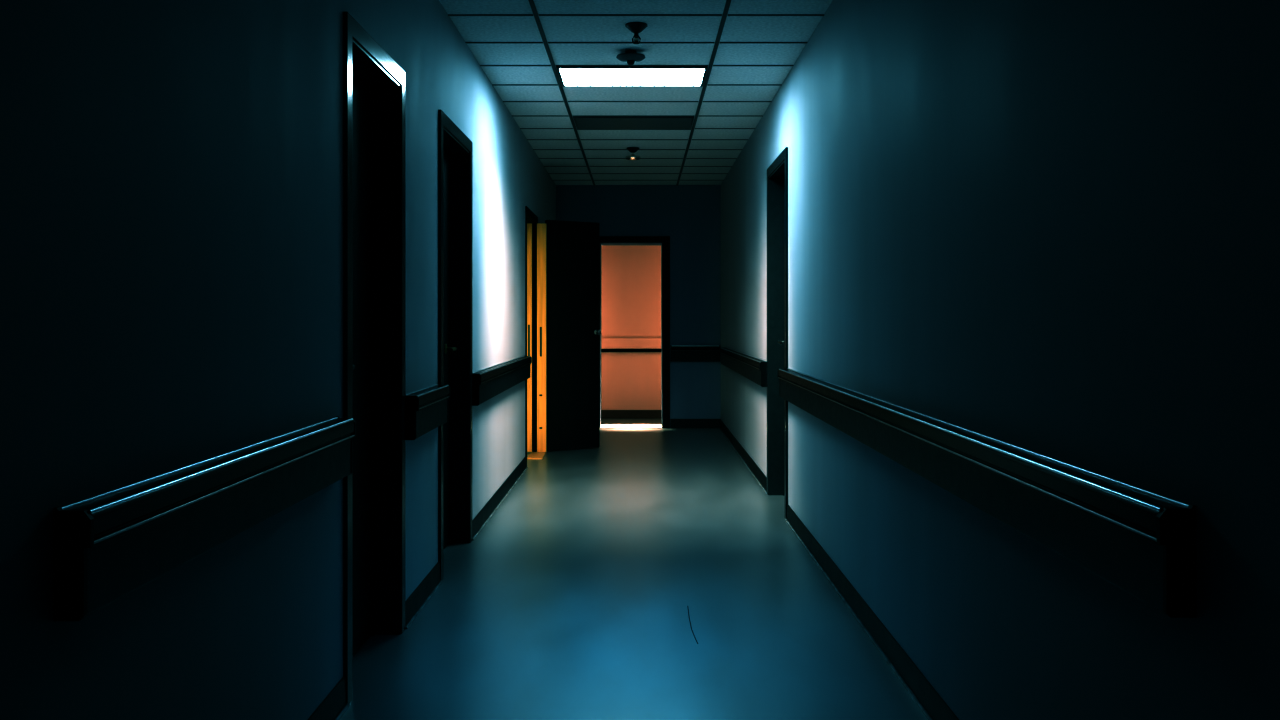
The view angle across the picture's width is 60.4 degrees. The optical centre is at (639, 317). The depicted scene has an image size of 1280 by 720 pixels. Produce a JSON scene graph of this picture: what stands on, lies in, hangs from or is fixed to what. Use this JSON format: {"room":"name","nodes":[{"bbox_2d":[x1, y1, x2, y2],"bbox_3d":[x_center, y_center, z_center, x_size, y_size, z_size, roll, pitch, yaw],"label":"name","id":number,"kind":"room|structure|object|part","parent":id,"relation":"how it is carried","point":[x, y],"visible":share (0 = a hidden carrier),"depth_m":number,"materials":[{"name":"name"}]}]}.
{"room":"hospital interior","nodes":[
{"label":"hospital interior","id":0,"kind":"room"},
{"bbox_2d":[0,0,555,719],"bbox_3d":[-0.987,-0.125,5.200,0.140,2.650,13.600,0,0,0],"label":"wall","id":1,"kind":"structure","parent":0,"point":[171,171],"depth_m":2.33,"materials":[{"name":"paint"}]},
{"bbox_2d":[54,416,355,620],"bbox_3d":[-0.888,0.386,2.525,0.058,0.177,1.610,0,0,0],"label":"handrail","id":2,"kind":"object","parent":1,"relation":"attached to","point":[108,546],"visible":1,"depth_m":2.07,"materials":[{"name":"plastic"}]},
{"bbox_2d":[343,12,404,703],"bbox_3d":[-0.981,0.127,3.820,0.153,2.147,0.840,0,0,0],"label":"door","id":3,"kind":"structure","parent":1,"relation":"in","point":[373,82],"depth_m":4.15,"materials":[{"name":"paint"}]},
{"bbox_2d":[308,457,527,719],"bbox_3d":[-0.906,1.156,5.200,0.021,0.097,13.600,0,0,0],"label":"baseboard","id":4,"kind":"structure","parent":1,"relation":"attached to","point":[334,706],"depth_m":4.61,"materials":[{"name":"plastic"}]},
{"bbox_2d":[405,383,450,439],"bbox_3d":[-0.888,0.386,4.630,0.058,0.177,0.720,0,0,0],"label":"handrail","id":5,"kind":"object","parent":1,"relation":"attached to","point":[426,409],"visible":0.96,"depth_m":4.47,"materials":[{"name":"plastic"}]},
{"bbox_2d":[438,110,471,579],"bbox_3d":[-0.981,0.127,5.465,0.153,2.147,0.930,0,0,0],"label":"door","id":6,"kind":"structure","parent":1,"relation":"in","point":[454,147],"depth_m":5.86,"materials":[{"name":"paint"}]},
{"bbox_3d":[-0.980,0.162,5.659,0.064,0.022,0.120,0,0,0],"label":"lever","id":7,"kind":"part","parent":6,"relation":"part of","materials":[{"name":"black metal"}]},
{"bbox_2d":[472,355,531,405],"bbox_3d":[-0.888,0.386,7.335,0.058,0.177,2.770,0,0,0],"label":"handrail","id":8,"kind":"object","parent":1,"relation":"attached to","point":[487,383],"visible":0.94,"depth_m":6.75,"materials":[{"name":"plastic"}]},
{"bbox_2d":[525,206,600,461],"bbox_3d":[-0.864,0.152,9.530,0.519,2.095,1.488,0,0,24],"label":"door","id":9,"kind":"structure","parent":1,"relation":"in","point":[562,331],"depth_m":9.88,"materials":[{"name":"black wood"}]},
{"bbox_3d":[-0.985,0.210,9.748,0.015,0.300,0.004,0,0,0],"label":"strike plate","id":10,"kind":"part","parent":9,"relation":"part of","materials":[{"name":"metal"}]},
{"bbox_3d":[-0.972,-0.868,9.290,0.130,0.054,0.980,0,0,0],"label":"head frame","id":11,"kind":"part","parent":9,"relation":"part of","materials":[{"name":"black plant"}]},
{"bbox_3d":[-0.894,1.193,9.534,0.135,0.014,0.428,0,0,0],"label":"wooden sill","id":12,"kind":"part","parent":9,"relation":"part of","materials":[{"name":"orange wood"}]},
{"bbox_3d":[-0.879,0.210,9.747,0.016,0.260,0.006,0,0,0],"label":"strike plate","id":13,"kind":"part","parent":9,"relation":"part of","materials":[{"name":"metal"}]},
{"bbox_3d":[-0.384,0.130,10.054,0.052,0.052,0.064,0,0,-33],"label":"knob","id":14,"kind":"part","parent":9,"relation":"part of","materials":[{"name":"metal"}]},
{"bbox_2d":[601,245,660,409],"bbox_3d":[-0.075,-0.125,12.775,3.050,2.650,0.950,0,0,0],"label":"wall","id":15,"kind":"structure","parent":0,"point":[630,274],"depth_m":13.15,"materials":[{"name":"paint"}]},
{"bbox_2d":[601,338,660,351],"bbox_3d":[-0.075,0.321,13.128,2.850,0.168,0.044,0,0,0],"label":"handrail","id":16,"kind":"object","parent":15,"relation":"attached to","point":[607,344],"visible":0.3,"depth_m":13.11,"materials":[{"name":"paint"}]},
{"bbox_2d":[601,410,660,417],"bbox_3d":[-0.075,1.150,13.143,2.850,0.100,0.014,0,0,0],"label":"baseboard","id":17,"kind":"structure","parent":15,"relation":"attached to","point":[604,413],"depth_m":13.14,"materials":[{"name":"black"}]},
{"bbox_2d":[600,424,661,428],"bbox_3d":[-0.097,1.192,12.090,0.676,0.016,0.340,0,0,0],"label":"floor","id":18,"kind":"structure","parent":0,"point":[603,426],"depth_m":12.01,"materials":[{"name":"white"}]},
{"bbox_2d":[340,418,927,719],"bbox_3d":[-0.500,1.249,5.775,4.200,0.102,14.950,0,0,0],"label":"floor","id":19,"kind":"structure","parent":0,"point":[640,574],"depth_m":4.42,"materials":[{"name":"plastic"}]},
{"bbox_2d":[439,0,832,185],"bbox_3d":[-0.500,-1.497,5.775,4.200,0.106,14.950,0,0,0],"label":"ceiling","id":20,"kind":"structure","parent":0,"point":[749,48],"depth_m":6.29,"materials":[{"name":"tile"}]},
{"bbox_2d":[616,50,644,64],"bbox_3d":[-0.050,-1.413,5.980,0.158,0.075,0.158,0,0,0],"label":"smoke detector","id":21,"kind":"object","parent":20,"relation":"attached to","point":[630,56],"visible":1,"depth_m":5.95,"materials":[{"name":"plastic"}]},
{"bbox_2d":[556,66,707,85],"bbox_3d":[-0.046,-1.443,6.572,0.870,0.014,0.501,0,0,0],"label":"recessed light","id":22,"kind":"object","parent":20,"relation":"in","point":[569,75],"visible":1,"depth_m":6.52,"materials":[{"name":"white plastic"}]},
{"bbox_2d":[625,147,640,159],"bbox_3d":[-0.060,-1.397,9.380,0.131,0.106,0.131,0,0,0],"label":"sprinkler head","id":23,"kind":"object","parent":20,"relation":"attached to","point":[632,150],"visible":1,"depth_m":9.35},
{"bbox_2d":[573,116,693,129],"bbox_3d":[-0.046,-1.443,8.148,0.870,0.014,0.501,0,0,0],"label":"recessed light","id":24,"kind":"object","parent":20,"relation":"in","point":[581,122],"visible":1,"depth_m":8.09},
{"bbox_2d":[625,22,646,43],"bbox_3d":[-0.018,-1.402,5.440,0.110,0.096,0.110,0,0,0],"label":"sprinkler head","id":25,"kind":"object","parent":20,"relation":"attached to","point":[635,27],"visible":1,"depth_m":5.42},
{"bbox_3d":[-0.018,-1.383,5.440,0.040,0.058,0.026,0,0,30],"label":"frame","id":26,"kind":"part","parent":25,"relation":"part of","materials":[{"name":"metal"}]},
{"bbox_2d":[556,185,720,425],"bbox_3d":[-0.018,-0.125,12.200,2.077,2.650,0.400,0,0,0],"label":"wall","id":27,"kind":"structure","parent":0,"point":[690,215],"depth_m":12.00,"materials":[{"name":"paint"}]},
{"bbox_2d":[599,236,669,427],"bbox_3d":[-0.097,0.155,11.991,0.848,2.090,0.018,0,0,0],"label":"door frame","id":28,"kind":"structure","parent":27,"relation":"in","point":[665,240],"depth_m":11.98,"materials":[{"name":"paint"}]},
{"bbox_2d":[670,345,720,361],"bbox_3d":[0.604,0.386,11.971,0.543,0.177,0.058,0,0,0],"label":"handrail","id":29,"kind":"object","parent":27,"relation":"attached to","point":[677,352],"visible":0.98,"depth_m":11.96,"materials":[{"name":"plastic"}]},
{"bbox_2d":[670,419,720,427],"bbox_3d":[0.606,1.150,11.994,0.548,0.100,0.012,0,0,0],"label":"baseboard","id":30,"kind":"structure","parent":27,"relation":"attached to","point":[674,423],"depth_m":11.99,"materials":[{"name":"plastic"}]},
{"bbox_2d":[721,0,1279,719],"bbox_3d":[0.950,-0.125,5.200,0.140,2.650,13.600,0,0,0],"label":"wall","id":31,"kind":"structure","parent":0,"point":[1049,228],"depth_m":2.44,"materials":[{"name":"paint"}]},
{"bbox_2d":[720,347,766,386],"bbox_3d":[0.851,0.386,9.430,0.058,0.177,3.740,0,0,0],"label":"handrail","id":32,"kind":"object","parent":31,"relation":"attached to","point":[752,368],"visible":0.94,"depth_m":8.62,"materials":[{"name":"plastic"}]},
{"bbox_2d":[767,147,787,517],"bbox_3d":[0.944,0.092,7.030,0.153,2.215,0.980,0,0,0],"label":"door","id":33,"kind":"structure","parent":31,"relation":"in","point":[777,172],"depth_m":7.45,"materials":[{"name":"paint"}]},
{"bbox_2d":[719,420,958,719],"bbox_3d":[0.870,1.156,5.200,0.021,0.097,13.600,0,0,0],"label":"baseboard","id":34,"kind":"structure","parent":31,"relation":"attached to","point":[919,688],"depth_m":4.21,"materials":[{"name":"plastic"}]},
{"bbox_2d":[778,368,1195,617],"bbox_3d":[0.851,0.386,4.155,0.058,0.177,4.830,0,0,0],"label":"handrail","id":35,"kind":"object","parent":31,"relation":"attached to","point":[1142,542],"visible":1,"depth_m":2.27,"materials":[{"name":"plastic"}]}
]}

